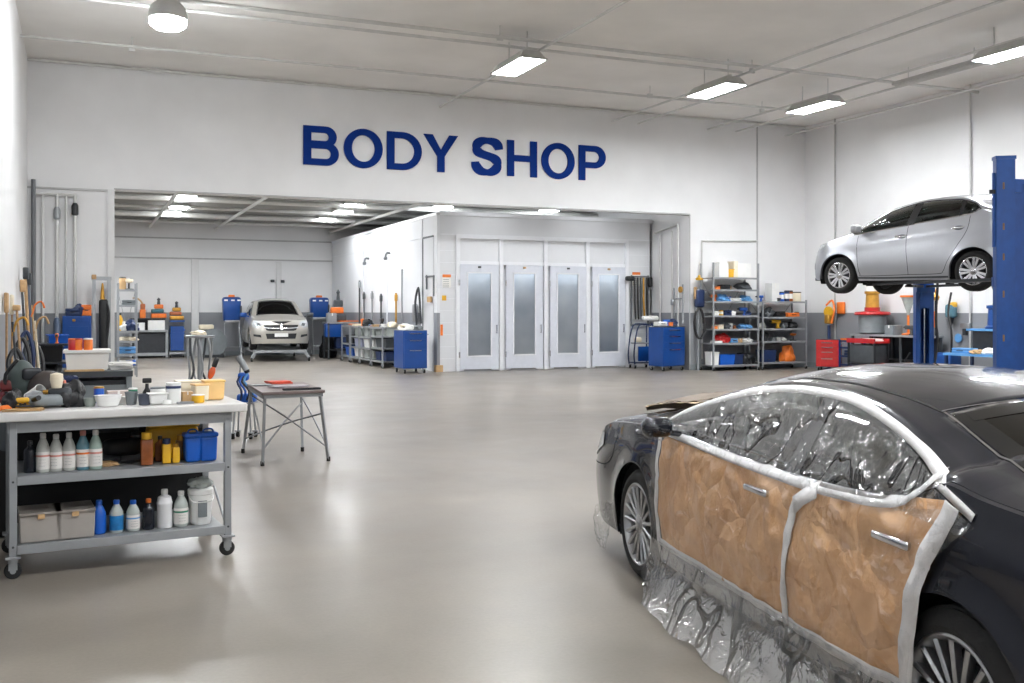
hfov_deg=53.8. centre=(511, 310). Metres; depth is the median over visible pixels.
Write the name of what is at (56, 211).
pipe
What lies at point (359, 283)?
rod
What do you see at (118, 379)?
side table
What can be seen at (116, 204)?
ceiling pipe
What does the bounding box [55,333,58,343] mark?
power tool
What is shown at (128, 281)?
work lamp
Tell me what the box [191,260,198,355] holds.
trim
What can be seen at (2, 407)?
rag
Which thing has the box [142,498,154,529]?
bottle
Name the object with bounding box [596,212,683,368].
wall
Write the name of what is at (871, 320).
bucket
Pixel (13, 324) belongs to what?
rod
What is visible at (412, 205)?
ceiling pipe
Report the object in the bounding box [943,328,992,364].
bench
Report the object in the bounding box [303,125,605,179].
wall sign
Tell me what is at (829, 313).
stand
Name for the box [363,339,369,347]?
plastic bin
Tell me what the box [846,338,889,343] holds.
tray
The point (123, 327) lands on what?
rag
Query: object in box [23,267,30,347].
pole
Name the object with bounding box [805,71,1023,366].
wall
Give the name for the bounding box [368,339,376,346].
plastic bin
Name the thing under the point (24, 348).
hose
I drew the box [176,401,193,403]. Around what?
metal tray
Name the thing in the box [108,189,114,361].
trim
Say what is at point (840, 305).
pad
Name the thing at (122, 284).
jar
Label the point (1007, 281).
lift post
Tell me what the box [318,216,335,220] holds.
recessed light
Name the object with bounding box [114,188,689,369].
trim
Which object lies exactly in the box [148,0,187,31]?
lamp
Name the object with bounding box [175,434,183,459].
bottle
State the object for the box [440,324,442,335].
sticker
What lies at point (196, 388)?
tub
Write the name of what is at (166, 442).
bottle
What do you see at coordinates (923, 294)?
lift post
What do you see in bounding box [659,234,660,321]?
pipe
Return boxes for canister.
[182,429,200,461]
[198,428,218,460]
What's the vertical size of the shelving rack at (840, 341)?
0.879 m
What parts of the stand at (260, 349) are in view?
frame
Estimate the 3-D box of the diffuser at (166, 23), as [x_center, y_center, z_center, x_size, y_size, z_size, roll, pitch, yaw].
[-5.656,-4.750,16.605,0.590,0.220,0.590,0,0,-23]
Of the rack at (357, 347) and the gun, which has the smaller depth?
the gun
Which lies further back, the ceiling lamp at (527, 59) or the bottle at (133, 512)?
the ceiling lamp at (527, 59)
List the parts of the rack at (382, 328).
post, post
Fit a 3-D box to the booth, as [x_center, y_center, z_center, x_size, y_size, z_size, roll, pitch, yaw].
[-1.388,-0.535,34.371,6.868,4.370,12.580,0,0,-23]
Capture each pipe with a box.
[20,34,813,112]
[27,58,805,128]
[31,179,35,332]
[36,192,75,195]
[41,194,43,342]
[53,194,60,317]
[65,196,66,308]
[71,195,78,307]
[81,0,742,73]
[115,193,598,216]
[115,203,422,217]
[115,210,404,224]
[115,218,379,228]
[149,194,178,227]
[178,0,979,93]
[214,198,267,229]
[329,204,419,232]
[439,0,629,107]
[611,0,953,121]
[637,0,1007,123]
[654,224,678,233]
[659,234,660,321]
[671,231,672,318]
[677,225,678,325]
[701,240,756,358]
[707,36,1023,129]
[735,63,986,131]
[784,75,1023,135]
[834,119,835,338]
[969,84,970,364]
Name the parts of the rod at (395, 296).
rod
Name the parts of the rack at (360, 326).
post, post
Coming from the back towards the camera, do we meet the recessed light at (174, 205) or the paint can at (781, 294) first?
the recessed light at (174, 205)
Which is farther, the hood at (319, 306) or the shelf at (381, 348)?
the hood at (319, 306)
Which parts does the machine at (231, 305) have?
sill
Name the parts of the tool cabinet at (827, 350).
drawer, drawer, drawer, drawer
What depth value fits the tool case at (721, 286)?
28.01 m
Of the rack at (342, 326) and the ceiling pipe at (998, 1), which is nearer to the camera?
the ceiling pipe at (998, 1)
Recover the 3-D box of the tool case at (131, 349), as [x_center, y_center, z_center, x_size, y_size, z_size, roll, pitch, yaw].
[-9.106,0.925,23.902,0.400,0.158,0.344,0,0,-30]
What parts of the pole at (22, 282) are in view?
handle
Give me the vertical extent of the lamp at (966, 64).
0.370 m
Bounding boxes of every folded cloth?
[119,336,138,340]
[190,330,206,334]
[413,325,422,329]
[736,323,752,328]
[739,295,752,300]
[742,337,752,342]
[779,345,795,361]
[981,348,992,354]
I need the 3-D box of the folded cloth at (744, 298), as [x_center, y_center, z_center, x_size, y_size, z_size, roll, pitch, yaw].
[6.545,-0.358,28.405,0.454,0.184,0.344,0,0,-27]
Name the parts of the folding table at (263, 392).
leg, leg, rail, leg, leg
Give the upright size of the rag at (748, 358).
0.331 m
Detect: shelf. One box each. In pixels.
[17,453,224,485]
[17,508,224,554]
[130,318,165,319]
[325,349,345,350]
[360,336,392,338]
[360,347,384,349]
[371,327,397,328]
[371,335,393,337]
[371,347,393,349]
[371,359,393,362]
[631,342,648,343]
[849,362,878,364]
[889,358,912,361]
[966,328,992,330]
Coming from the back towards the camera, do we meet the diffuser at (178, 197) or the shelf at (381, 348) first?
the shelf at (381, 348)
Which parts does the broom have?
handle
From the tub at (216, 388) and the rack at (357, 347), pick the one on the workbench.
the tub at (216, 388)
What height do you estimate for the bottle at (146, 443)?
0.215 m
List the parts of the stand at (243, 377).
motor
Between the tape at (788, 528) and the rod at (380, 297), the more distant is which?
the rod at (380, 297)
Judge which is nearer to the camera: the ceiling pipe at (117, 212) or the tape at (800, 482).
the tape at (800, 482)
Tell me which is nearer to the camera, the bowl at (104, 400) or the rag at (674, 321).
the bowl at (104, 400)
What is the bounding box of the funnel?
[900,295,912,334]
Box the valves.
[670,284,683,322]
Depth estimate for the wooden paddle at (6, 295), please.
14.83 m
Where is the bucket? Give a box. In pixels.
[188,486,213,524]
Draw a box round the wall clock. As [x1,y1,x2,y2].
[955,334,961,341]
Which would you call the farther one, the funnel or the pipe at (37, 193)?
the funnel
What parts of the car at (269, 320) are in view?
glass, number plate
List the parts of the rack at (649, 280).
rack frame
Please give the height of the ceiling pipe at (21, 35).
0.060 m
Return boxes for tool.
[3,358,40,396]
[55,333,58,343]
[138,298,145,317]
[737,307,747,314]
[769,320,780,327]
[903,325,912,334]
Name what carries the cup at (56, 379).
on the gun
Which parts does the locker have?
drawer, door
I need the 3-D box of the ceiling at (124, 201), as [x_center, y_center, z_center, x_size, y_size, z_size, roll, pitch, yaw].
[-6.105,-3.350,31.696,25.640,0.200,14.500,0,0,-23]
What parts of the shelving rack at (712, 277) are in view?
post, post, shelf, shelf, shelf, shelf, shelf, shelf, shelf, post, post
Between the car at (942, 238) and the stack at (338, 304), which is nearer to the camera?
the car at (942, 238)
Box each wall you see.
[0,0,26,380]
[27,58,804,369]
[115,221,372,352]
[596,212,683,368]
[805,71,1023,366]
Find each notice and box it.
[442,274,450,287]
[632,272,639,285]
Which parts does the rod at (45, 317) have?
handle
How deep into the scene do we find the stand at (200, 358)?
22.75 m
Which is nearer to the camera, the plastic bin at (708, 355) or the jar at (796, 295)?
the plastic bin at (708, 355)
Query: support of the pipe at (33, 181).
attached to the wall at (89, 127)
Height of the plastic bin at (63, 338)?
0.160 m
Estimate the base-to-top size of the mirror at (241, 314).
0.160 m
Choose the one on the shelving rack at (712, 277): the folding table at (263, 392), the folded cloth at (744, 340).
the folded cloth at (744, 340)
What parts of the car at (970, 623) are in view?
door handle, glass, window trim, door handle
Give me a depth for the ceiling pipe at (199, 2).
19.40 m
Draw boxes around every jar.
[68,338,74,349]
[75,338,82,349]
[83,338,92,349]
[94,386,103,396]
[119,277,125,288]
[191,394,204,402]
[793,292,800,300]
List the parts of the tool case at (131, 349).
case lid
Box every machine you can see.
[222,295,241,356]
[309,295,329,354]
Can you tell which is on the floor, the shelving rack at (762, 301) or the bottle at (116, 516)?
the shelving rack at (762, 301)
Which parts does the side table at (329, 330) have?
leg, leg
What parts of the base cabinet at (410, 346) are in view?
drawer, drawer, drawer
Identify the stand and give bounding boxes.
[185,335,214,382]
[231,351,258,438]
[242,346,309,361]
[824,299,834,368]
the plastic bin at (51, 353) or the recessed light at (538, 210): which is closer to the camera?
the plastic bin at (51, 353)
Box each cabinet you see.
[0,390,5,536]
[394,330,428,373]
[649,326,684,370]
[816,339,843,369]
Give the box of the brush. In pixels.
[208,357,218,378]
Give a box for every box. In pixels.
[17,503,61,542]
[53,500,95,539]
[961,323,971,334]
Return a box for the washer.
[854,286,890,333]
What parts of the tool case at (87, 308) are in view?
case lid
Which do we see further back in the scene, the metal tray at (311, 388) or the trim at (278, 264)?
the trim at (278, 264)
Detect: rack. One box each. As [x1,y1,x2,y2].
[29,343,67,363]
[117,283,137,376]
[341,325,354,360]
[349,325,372,363]
[358,325,393,365]
[370,326,397,367]
[625,275,652,325]
[699,262,759,370]
[748,300,807,369]
[838,339,865,366]
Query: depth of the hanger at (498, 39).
19.20 m
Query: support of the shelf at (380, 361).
attached to the rack at (382, 328)
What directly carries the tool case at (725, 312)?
on the shelving rack at (712, 277)
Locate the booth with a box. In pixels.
[331,211,652,371]
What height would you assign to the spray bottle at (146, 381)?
0.158 m
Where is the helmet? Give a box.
[27,371,64,390]
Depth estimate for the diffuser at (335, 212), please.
31.94 m
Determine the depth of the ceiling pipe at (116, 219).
36.10 m
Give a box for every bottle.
[24,440,35,472]
[36,433,49,472]
[50,434,62,471]
[62,432,75,470]
[76,430,88,469]
[89,430,102,469]
[95,500,105,534]
[109,499,123,532]
[119,313,122,330]
[126,499,139,531]
[140,432,152,465]
[142,378,151,392]
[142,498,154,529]
[155,436,161,461]
[156,489,172,528]
[162,438,170,463]
[172,443,179,462]
[173,490,188,526]
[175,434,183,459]
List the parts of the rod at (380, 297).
rod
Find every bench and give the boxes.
[130,318,167,357]
[850,334,943,365]
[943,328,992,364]
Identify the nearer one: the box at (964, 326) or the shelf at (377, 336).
the box at (964, 326)
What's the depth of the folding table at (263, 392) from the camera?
11.07 m
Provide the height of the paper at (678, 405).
0.097 m
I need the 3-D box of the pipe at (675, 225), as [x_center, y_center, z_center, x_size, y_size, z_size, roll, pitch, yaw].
[4.461,-2.375,29.207,0.060,0.210,1.255,0,0,-23]
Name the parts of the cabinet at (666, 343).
drawer, drawer, drawer, drawer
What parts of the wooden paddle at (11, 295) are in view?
blade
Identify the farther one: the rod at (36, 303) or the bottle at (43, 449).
the rod at (36, 303)
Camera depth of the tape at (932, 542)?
3.43 m
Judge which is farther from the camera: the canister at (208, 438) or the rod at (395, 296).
the rod at (395, 296)
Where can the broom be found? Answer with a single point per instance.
(16, 308)
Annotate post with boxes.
[693,275,705,369]
[866,155,1023,369]
[905,283,959,362]
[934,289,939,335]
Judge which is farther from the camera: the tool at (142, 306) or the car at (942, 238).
the tool at (142, 306)
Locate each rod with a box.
[11,316,28,358]
[31,301,44,365]
[33,316,49,367]
[358,280,360,323]
[363,292,364,318]
[371,291,372,320]
[379,294,382,323]
[394,293,397,322]
[401,269,402,323]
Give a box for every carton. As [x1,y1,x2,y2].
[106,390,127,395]
[119,396,125,403]
[138,323,144,329]
[148,320,164,329]
[181,391,192,400]
[326,313,336,321]
[714,262,728,276]
[715,324,723,328]
[728,261,737,276]
[738,263,750,277]
[765,283,778,300]
[885,325,901,334]
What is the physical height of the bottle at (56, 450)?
0.235 m
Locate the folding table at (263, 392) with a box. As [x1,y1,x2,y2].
[241,382,329,465]
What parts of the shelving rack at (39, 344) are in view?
shelf, shelf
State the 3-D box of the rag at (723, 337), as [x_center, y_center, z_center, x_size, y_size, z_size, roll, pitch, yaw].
[5.840,0.745,28.114,0.491,0.279,0.350,0,0,-24]
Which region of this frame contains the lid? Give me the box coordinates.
[128,388,137,390]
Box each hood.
[222,297,240,320]
[309,297,328,317]
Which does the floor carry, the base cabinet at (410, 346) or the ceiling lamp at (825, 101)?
the base cabinet at (410, 346)
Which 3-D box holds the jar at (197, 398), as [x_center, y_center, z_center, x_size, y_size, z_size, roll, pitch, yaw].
[-2.125,0.592,6.837,0.088,0.055,0.087,0,0,-28]
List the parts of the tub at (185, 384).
lid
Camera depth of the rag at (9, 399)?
6.31 m
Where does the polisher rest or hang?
on the workbench
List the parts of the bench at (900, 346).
leg, leg, panel, leg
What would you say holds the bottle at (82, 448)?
on the workbench
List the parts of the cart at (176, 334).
post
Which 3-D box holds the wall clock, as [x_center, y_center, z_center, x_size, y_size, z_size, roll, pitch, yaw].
[10.844,0.657,24.535,0.040,0.220,0.217,0,0,-23]
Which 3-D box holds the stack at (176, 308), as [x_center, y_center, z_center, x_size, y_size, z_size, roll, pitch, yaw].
[-11.969,-0.019,36.044,0.480,0.680,0.300,0,0,-23]
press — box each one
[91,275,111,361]
[985,287,992,328]
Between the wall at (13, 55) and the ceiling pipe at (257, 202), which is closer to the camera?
the wall at (13, 55)
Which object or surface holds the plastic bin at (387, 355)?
on the rack at (382, 328)
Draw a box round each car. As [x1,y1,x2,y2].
[240,298,312,349]
[596,363,1023,682]
[815,194,992,293]
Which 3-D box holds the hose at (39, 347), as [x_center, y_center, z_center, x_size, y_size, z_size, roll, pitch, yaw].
[-8.226,1.093,17.482,0.253,1.043,0.219,0,0,12]
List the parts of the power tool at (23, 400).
case lid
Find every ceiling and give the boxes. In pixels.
[15,0,1023,126]
[115,191,596,226]
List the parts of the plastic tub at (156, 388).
lid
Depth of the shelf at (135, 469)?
6.53 m
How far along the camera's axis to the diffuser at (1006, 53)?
19.09 m
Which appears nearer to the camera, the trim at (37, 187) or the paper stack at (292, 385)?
the paper stack at (292, 385)
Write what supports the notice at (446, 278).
attached to the booth
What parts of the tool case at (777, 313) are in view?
case lid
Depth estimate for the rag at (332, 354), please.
35.55 m
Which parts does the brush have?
handle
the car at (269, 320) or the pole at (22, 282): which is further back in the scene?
the car at (269, 320)
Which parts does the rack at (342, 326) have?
post, post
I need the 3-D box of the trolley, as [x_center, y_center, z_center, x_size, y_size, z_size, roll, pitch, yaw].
[3.837,0.895,29.198,0.858,1.509,0.560,0,0,-15]
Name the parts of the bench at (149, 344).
plate, leg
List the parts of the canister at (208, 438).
lid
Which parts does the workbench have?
leg, leg, grey panel, leg, leg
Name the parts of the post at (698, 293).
post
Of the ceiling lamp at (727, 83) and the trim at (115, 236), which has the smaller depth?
the ceiling lamp at (727, 83)
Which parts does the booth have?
hatch frame, wall bracket, corner panel, door, door, header panel, transom panel, door frame, trim, door, door, panel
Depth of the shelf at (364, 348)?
30.48 m
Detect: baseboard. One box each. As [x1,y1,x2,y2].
[115,350,318,357]
[690,363,804,369]
[807,362,844,367]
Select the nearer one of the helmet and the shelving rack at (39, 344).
the helmet
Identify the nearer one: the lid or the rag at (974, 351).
the lid
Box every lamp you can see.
[125,279,132,288]
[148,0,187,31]
[490,31,547,76]
[686,59,747,98]
[784,79,846,114]
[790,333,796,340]
[892,47,983,86]
[969,27,1023,63]
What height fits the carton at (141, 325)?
0.262 m
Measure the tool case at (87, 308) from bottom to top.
0.238 m
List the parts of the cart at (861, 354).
leg, tank, leg, leg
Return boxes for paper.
[645,401,705,410]
[648,391,732,405]
[658,436,801,612]
[785,494,946,677]
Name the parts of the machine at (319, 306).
sill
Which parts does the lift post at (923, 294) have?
arm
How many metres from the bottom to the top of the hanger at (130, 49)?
0.290 m
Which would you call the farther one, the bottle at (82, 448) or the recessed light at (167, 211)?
the recessed light at (167, 211)
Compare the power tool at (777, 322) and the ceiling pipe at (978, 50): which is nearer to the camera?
the ceiling pipe at (978, 50)
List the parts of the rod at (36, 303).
handle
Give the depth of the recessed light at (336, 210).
31.84 m
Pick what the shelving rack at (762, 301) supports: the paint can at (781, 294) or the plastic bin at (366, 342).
the paint can at (781, 294)
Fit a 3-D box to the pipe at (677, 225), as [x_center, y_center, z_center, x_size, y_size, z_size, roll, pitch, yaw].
[4.706,-0.950,28.633,0.052,3.000,0.052,0,0,44]
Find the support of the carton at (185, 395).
on the workbench
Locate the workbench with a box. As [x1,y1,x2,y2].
[0,396,246,578]
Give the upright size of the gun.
0.225 m
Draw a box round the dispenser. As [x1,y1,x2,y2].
[945,302,956,324]
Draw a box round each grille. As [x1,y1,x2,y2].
[264,325,297,330]
[266,333,296,338]
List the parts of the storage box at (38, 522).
lid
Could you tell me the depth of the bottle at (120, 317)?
23.82 m
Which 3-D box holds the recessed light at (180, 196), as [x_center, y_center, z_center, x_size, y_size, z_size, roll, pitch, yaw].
[-8.997,-3.172,27.874,0.558,0.115,0.650,0,0,-23]
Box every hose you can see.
[6,347,24,368]
[16,337,31,364]
[20,330,35,367]
[23,339,39,367]
[30,345,44,370]
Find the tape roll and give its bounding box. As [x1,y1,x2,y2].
[161,399,171,404]
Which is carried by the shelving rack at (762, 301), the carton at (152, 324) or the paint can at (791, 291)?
the paint can at (791, 291)
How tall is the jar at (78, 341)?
0.100 m
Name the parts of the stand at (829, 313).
motor, guard arm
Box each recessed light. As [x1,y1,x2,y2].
[163,209,181,214]
[170,203,189,209]
[176,194,197,198]
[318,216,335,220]
[332,208,353,213]
[342,201,363,205]
[432,205,453,208]
[538,210,556,211]
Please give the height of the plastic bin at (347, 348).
0.260 m
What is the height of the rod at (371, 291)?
1.100 m
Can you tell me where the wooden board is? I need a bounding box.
[64,369,103,371]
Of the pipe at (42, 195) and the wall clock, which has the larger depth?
the wall clock
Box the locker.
[62,316,90,367]
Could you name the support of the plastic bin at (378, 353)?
on the rack at (382, 328)
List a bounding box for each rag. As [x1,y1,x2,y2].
[0,405,11,410]
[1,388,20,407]
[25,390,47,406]
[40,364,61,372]
[61,379,85,406]
[74,303,83,315]
[102,460,119,466]
[119,321,126,330]
[125,319,139,330]
[187,476,213,488]
[319,336,336,357]
[362,318,373,325]
[387,322,397,327]
[397,323,413,329]
[670,319,677,325]
[714,333,729,342]
[716,294,728,300]
[722,322,730,328]
[733,282,751,289]
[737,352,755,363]
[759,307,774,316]
[759,330,768,340]
[779,322,787,327]
[787,321,797,327]
[968,349,981,353]
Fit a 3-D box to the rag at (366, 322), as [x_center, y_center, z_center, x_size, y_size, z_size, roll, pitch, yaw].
[-4.568,0.353,31.834,0.436,0.248,0.407,0,0,25]
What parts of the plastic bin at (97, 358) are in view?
lid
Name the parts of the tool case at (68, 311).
case lid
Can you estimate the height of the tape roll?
0.030 m
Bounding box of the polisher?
[102,430,154,462]
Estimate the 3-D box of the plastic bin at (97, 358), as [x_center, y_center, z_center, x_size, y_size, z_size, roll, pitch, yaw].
[-3.722,0.423,8.849,0.381,0.174,0.446,0,0,-23]
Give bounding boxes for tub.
[150,386,165,391]
[174,379,200,390]
[190,383,209,399]
[201,379,225,399]
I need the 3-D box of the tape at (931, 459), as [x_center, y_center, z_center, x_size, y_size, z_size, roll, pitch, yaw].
[1.256,0.517,4.640,0.208,0.348,2.852,0,0,-13]
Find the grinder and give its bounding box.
[15,391,77,406]
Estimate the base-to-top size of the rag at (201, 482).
0.075 m
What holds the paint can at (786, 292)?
on the shelving rack at (762, 301)
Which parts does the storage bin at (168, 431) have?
lid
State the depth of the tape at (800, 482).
4.29 m
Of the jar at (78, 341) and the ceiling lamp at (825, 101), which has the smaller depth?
the jar at (78, 341)
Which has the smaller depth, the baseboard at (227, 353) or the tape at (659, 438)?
the tape at (659, 438)
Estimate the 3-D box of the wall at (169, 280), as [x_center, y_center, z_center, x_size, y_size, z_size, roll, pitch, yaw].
[-8.891,-0.800,38.227,25.640,4.900,0.300,0,0,-23]
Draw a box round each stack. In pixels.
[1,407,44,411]
[108,361,135,369]
[151,298,166,317]
[169,301,183,319]
[249,384,272,385]
[264,380,292,383]
[267,384,308,387]
[330,290,345,320]
[337,320,358,321]
[730,298,741,300]
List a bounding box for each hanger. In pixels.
[129,37,134,51]
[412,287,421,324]
[497,25,502,40]
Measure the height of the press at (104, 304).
2.433 m
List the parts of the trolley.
frame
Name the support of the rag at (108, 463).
on the workbench
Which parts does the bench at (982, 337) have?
leg, leg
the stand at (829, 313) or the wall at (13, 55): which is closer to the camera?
the wall at (13, 55)
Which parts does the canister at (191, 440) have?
lid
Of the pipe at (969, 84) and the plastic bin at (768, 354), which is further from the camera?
the plastic bin at (768, 354)
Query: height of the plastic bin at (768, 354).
0.340 m
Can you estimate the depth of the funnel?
25.47 m
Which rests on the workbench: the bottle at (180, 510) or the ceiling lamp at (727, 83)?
the bottle at (180, 510)
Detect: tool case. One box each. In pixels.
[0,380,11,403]
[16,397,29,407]
[65,308,78,315]
[81,305,90,315]
[119,346,135,353]
[122,300,135,304]
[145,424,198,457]
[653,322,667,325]
[717,285,730,288]
[723,310,731,314]
[728,338,737,342]
[773,311,785,316]
[785,313,799,316]
[952,348,977,353]
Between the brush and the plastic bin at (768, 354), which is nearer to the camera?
the brush
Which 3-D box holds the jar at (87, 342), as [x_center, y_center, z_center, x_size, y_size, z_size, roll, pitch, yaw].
[-3.657,0.285,8.714,0.077,0.100,0.076,0,0,-23]
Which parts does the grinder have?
handle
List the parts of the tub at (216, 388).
lid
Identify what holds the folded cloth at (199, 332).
on the stand at (200, 358)
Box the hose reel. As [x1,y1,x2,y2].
[197,324,226,357]
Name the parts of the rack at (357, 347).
post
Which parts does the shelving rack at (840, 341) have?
post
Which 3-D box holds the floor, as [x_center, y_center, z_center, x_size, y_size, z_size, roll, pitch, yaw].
[0.587,1.700,14.655,32.700,0.100,56.500,0,0,-23]
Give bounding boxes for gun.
[43,372,71,406]
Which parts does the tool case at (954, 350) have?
case lid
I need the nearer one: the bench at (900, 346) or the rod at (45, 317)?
the rod at (45, 317)
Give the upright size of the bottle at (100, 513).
0.215 m
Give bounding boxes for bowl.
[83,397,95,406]
[94,394,121,406]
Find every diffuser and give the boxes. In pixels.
[149,15,186,31]
[163,212,180,214]
[176,196,195,198]
[333,211,352,213]
[433,206,452,208]
[493,58,544,75]
[688,83,744,98]
[788,101,842,113]
[974,47,1023,62]
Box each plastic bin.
[40,346,63,361]
[46,334,68,342]
[63,348,110,369]
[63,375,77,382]
[345,347,354,355]
[346,335,354,342]
[361,338,374,346]
[363,328,369,336]
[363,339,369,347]
[363,349,369,357]
[368,328,375,334]
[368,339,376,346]
[368,350,389,358]
[375,338,393,347]
[375,351,381,359]
[376,329,381,335]
[381,327,397,335]
[381,351,393,360]
[705,351,719,364]
[718,354,734,364]
[727,354,743,364]
[729,269,734,276]
[755,350,776,361]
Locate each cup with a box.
[24,384,45,396]
[50,372,62,387]
[125,391,137,404]
[137,393,149,404]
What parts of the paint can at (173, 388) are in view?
lid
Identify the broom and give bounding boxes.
[12,305,20,349]
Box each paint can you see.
[166,382,180,403]
[779,292,783,300]
[784,290,789,300]
[789,290,792,300]
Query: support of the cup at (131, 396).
on the workbench
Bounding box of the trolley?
[628,316,658,368]
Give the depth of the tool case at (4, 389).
6.68 m
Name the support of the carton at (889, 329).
on the bench at (900, 346)
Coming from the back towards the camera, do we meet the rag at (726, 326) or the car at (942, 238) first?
the rag at (726, 326)
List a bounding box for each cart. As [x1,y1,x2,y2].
[167,318,185,357]
[846,338,889,365]
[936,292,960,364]
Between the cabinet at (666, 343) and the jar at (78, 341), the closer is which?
the jar at (78, 341)
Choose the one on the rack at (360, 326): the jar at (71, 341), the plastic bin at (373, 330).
the plastic bin at (373, 330)
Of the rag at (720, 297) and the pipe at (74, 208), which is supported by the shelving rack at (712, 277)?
the rag at (720, 297)
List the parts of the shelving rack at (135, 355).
post, shelf, shelf, shelf, shelf, shelf, post, post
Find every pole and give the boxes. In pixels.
[20,280,26,339]
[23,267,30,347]
[27,273,32,338]
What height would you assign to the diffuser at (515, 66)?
0.020 m
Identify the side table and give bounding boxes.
[61,368,132,397]
[322,322,358,358]
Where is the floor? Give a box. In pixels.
[0,354,850,682]
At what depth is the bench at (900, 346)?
25.92 m
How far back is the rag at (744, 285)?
28.28 m
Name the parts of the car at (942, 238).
sill trim, window trim, window trim, glass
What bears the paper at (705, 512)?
attached to the car at (970, 623)
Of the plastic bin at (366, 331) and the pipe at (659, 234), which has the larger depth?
the plastic bin at (366, 331)
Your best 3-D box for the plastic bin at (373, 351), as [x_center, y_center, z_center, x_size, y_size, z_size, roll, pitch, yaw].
[-4.030,1.318,30.664,0.526,0.260,0.590,0,0,-23]
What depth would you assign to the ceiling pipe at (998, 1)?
20.12 m
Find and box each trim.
[27,186,107,191]
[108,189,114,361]
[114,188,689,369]
[115,236,331,261]
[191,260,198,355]
[276,262,281,298]
[756,122,757,312]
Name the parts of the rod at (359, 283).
rod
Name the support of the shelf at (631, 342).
attached to the trolley
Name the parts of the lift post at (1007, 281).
arm, arm, rail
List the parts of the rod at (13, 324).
handle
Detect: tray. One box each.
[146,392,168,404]
[169,320,184,321]
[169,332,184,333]
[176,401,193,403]
[282,387,320,390]
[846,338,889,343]
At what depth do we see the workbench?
6.67 m
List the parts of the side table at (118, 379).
drawer, leg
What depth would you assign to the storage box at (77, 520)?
6.42 m
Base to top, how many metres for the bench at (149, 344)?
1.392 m
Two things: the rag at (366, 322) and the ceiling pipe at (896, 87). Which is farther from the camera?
the rag at (366, 322)
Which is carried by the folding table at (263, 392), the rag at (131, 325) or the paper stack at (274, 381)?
the paper stack at (274, 381)
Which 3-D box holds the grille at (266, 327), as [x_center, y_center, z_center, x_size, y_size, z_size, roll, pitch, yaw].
[-7.512,0.551,32.883,1.119,0.194,0.088,0,0,-19]
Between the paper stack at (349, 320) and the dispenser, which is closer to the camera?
the dispenser
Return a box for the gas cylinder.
[53,317,60,364]
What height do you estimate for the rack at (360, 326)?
1.199 m
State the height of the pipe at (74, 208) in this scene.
2.666 m
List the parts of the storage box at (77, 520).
lid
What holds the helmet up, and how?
on the workbench
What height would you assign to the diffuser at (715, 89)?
0.020 m
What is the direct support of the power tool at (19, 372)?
on the workbench
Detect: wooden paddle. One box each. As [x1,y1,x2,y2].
[4,292,8,370]
[10,294,13,363]
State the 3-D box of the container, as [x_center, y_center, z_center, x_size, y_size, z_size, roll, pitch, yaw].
[9.453,-0.305,26.495,0.400,0.420,0.400,0,0,-23]
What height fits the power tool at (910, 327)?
0.247 m
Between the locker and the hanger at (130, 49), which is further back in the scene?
the locker
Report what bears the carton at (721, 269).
on the shelving rack at (712, 277)
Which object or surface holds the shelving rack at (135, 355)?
on the floor
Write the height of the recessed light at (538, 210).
0.115 m
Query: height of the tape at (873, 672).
0.058 m
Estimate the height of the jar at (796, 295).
0.280 m
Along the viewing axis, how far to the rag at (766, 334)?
28.55 m
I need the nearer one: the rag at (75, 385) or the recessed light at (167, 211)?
the rag at (75, 385)
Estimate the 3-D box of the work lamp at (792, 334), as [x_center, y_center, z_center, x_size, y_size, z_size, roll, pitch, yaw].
[8.089,0.739,29.064,0.200,0.220,0.197,0,0,-18]
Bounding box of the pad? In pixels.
[837,302,844,313]
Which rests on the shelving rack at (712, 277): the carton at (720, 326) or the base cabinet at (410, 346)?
the carton at (720, 326)
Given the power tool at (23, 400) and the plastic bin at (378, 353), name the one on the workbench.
the power tool at (23, 400)
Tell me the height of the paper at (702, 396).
0.119 m
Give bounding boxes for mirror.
[240,313,248,316]
[641,417,684,437]
[850,225,860,232]
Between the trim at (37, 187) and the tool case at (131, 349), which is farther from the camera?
the tool case at (131, 349)
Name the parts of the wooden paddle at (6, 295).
blade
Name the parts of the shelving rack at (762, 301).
post, post, shelf, shelf, shelf, shelf, shelf, post, post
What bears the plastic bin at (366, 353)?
on the rack at (360, 326)
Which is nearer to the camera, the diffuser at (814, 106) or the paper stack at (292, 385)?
the paper stack at (292, 385)
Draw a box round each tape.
[654,437,661,541]
[658,538,785,623]
[668,434,948,507]
[669,385,974,521]
[780,500,795,625]
[788,617,898,682]
[792,480,821,512]
[898,500,958,682]
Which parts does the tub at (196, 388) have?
lid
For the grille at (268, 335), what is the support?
attached to the car at (269, 320)

